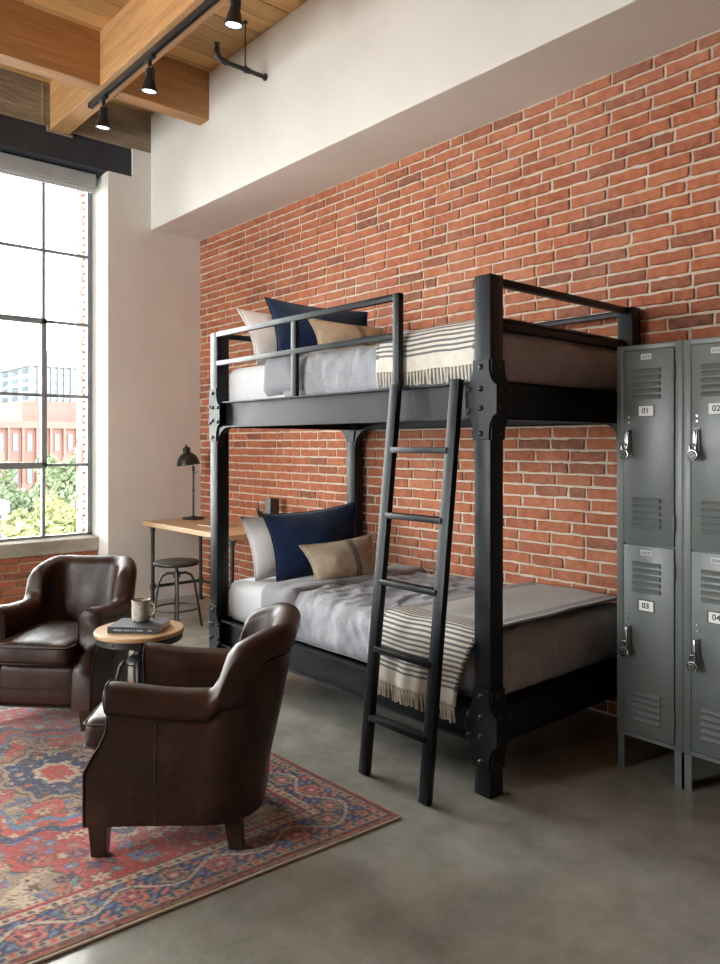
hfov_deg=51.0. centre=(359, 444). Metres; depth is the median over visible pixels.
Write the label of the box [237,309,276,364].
pillow
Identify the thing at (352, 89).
soffit
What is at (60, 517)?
bush
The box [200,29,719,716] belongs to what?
wall
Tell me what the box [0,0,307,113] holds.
ceiling
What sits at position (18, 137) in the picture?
steel beam
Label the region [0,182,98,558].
window
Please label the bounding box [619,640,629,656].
padlock
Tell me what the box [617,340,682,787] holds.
locker
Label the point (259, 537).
pillow
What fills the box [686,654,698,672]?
padlock
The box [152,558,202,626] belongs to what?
stool
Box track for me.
[88,0,220,108]
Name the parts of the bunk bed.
gusset plate, gusset plate, post, rail, guard rail, rail, guard rail, rail, rail, gusset plate, post, gusset plate, gusset plate, rail, post, gusset plate, gusset plate, rail, rail, guard rail, guard rail, rail, gusset plate, post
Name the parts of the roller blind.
rail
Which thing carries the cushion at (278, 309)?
on the duvet at (528, 359)
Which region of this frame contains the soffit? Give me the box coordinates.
[151,0,719,239]
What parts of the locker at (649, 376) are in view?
leg, latch handle, latch handle, latch plate, latch plate, door, door, leg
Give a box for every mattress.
[229,365,284,400]
[229,575,591,697]
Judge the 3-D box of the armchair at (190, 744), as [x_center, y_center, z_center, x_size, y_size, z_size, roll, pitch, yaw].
[-0.623,1.044,2.908,0.774,0.780,0.647,0,0,-2]
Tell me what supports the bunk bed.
on the floor
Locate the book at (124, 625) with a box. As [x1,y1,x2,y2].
[107,618,170,633]
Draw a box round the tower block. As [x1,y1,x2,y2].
[0,350,76,402]
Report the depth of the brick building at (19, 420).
55.32 m
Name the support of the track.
attached to the ceiling beam at (140, 24)
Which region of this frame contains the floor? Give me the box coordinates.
[37,594,719,963]
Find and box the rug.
[0,680,400,963]
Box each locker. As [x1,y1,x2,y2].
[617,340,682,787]
[683,336,719,791]
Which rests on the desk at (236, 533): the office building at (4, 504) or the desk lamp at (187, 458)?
the desk lamp at (187, 458)
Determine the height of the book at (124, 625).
0.030 m
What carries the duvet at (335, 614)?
on the mattress at (245, 594)
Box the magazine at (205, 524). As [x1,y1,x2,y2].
[198,523,237,526]
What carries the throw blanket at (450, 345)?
on the duvet at (528, 359)
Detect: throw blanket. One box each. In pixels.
[376,318,619,388]
[377,582,616,722]
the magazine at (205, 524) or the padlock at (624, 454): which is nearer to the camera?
the padlock at (624, 454)
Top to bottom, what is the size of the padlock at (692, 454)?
0.074 m
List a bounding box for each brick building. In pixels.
[0,401,76,494]
[0,452,3,481]
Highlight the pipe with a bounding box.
[214,20,267,80]
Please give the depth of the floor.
2.56 m
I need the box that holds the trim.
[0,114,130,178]
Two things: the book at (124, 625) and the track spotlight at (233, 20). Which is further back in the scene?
the track spotlight at (233, 20)
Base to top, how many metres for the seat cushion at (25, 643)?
0.145 m
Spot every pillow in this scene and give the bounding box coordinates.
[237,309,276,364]
[239,516,275,580]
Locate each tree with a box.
[0,460,39,512]
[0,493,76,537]
[30,445,76,510]
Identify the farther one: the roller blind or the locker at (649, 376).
the roller blind
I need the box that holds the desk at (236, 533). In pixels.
[142,517,247,614]
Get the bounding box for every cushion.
[0,620,79,666]
[261,501,356,581]
[264,297,367,350]
[299,533,375,579]
[308,318,383,349]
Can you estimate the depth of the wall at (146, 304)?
6.94 m
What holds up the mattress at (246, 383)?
on the bunk bed
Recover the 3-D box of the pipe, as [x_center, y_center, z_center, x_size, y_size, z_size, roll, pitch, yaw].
[-0.857,-2.862,5.415,0.434,0.374,0.052,0,0,-41]
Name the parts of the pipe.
hanging rod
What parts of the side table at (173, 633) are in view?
leg, screw stem, leg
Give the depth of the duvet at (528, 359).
3.67 m
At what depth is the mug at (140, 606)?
3.68 m
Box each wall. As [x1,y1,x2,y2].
[0,550,97,604]
[82,149,200,600]
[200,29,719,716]
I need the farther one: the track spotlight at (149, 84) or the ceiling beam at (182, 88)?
the ceiling beam at (182, 88)
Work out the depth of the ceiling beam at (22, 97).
6.45 m
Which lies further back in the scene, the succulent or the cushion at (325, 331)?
the succulent
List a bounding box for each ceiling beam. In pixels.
[0,0,99,91]
[0,68,150,152]
[50,0,228,133]
[113,55,208,124]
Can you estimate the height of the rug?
0.014 m
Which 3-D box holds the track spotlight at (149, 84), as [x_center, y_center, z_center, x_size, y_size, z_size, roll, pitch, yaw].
[-1.427,-2.504,5.115,0.110,0.235,0.125,0,0,-41]
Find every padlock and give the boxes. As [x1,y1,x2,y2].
[619,443,629,459]
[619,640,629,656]
[686,443,698,460]
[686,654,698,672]
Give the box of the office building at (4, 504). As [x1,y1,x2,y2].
[0,499,9,538]
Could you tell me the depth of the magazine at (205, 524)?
6.38 m
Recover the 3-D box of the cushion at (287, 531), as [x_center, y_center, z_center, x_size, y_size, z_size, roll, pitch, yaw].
[-0.288,0.617,4.872,0.650,0.472,0.276,0,0,-20]
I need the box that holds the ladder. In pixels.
[358,379,463,805]
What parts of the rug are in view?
edge cord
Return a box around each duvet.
[261,565,616,695]
[263,332,616,396]
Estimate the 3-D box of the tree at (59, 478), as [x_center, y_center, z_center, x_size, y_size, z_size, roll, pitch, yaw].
[-10.592,5.136,28.509,3.652,10.642,4.473,0,0,-14]
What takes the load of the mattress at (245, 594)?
on the bunk bed
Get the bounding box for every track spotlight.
[95,94,110,129]
[141,54,157,94]
[224,0,242,29]
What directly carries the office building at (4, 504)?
on the ground
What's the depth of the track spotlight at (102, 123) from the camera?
5.67 m
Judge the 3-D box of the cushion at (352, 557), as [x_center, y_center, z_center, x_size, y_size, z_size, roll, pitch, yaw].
[-0.109,0.698,4.619,0.501,0.267,0.185,0,0,-31]
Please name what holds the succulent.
on the desk at (236, 533)
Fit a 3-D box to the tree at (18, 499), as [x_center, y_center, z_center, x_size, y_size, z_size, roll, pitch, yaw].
[-18.098,5.600,38.315,3.861,9.716,4.048,0,0,-41]
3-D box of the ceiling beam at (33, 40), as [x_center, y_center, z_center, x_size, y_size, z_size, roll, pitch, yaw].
[-4.289,-2.867,3.600,6.168,0.426,0.145,0,0,-41]
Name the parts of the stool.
leg, leg, seat, screw stem, leg, leg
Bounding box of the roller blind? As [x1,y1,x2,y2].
[0,152,95,193]
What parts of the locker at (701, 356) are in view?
leg, latch handle, latch handle, latch plate, latch plate, door, door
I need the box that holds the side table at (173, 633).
[94,618,183,683]
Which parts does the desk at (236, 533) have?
pipe leg, pipe leg, pipe leg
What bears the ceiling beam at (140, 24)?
attached to the ceiling
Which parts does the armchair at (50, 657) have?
leg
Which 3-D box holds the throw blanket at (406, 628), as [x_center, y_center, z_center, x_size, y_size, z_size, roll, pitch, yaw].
[0.698,0.980,3.716,1.199,0.405,0.615,0,0,-41]
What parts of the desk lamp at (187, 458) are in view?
lamp shade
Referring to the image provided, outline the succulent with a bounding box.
[255,500,263,516]
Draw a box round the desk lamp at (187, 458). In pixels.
[177,445,203,519]
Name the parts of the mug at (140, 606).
handle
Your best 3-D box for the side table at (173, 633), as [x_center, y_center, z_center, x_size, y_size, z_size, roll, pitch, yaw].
[-1.078,1.168,3.686,0.424,0.536,0.424,0,0,-41]
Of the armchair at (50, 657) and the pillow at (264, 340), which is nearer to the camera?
the armchair at (50, 657)
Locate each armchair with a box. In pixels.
[0,555,136,730]
[82,602,300,856]
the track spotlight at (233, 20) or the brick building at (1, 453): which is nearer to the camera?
the track spotlight at (233, 20)
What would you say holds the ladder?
on the floor
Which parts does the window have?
sash, sill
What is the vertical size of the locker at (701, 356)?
1.888 m
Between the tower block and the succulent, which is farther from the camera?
the tower block
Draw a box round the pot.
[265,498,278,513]
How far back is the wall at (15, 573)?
6.41 m
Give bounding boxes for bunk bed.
[209,273,640,798]
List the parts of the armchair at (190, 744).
leg, leg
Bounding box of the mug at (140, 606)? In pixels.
[131,598,155,621]

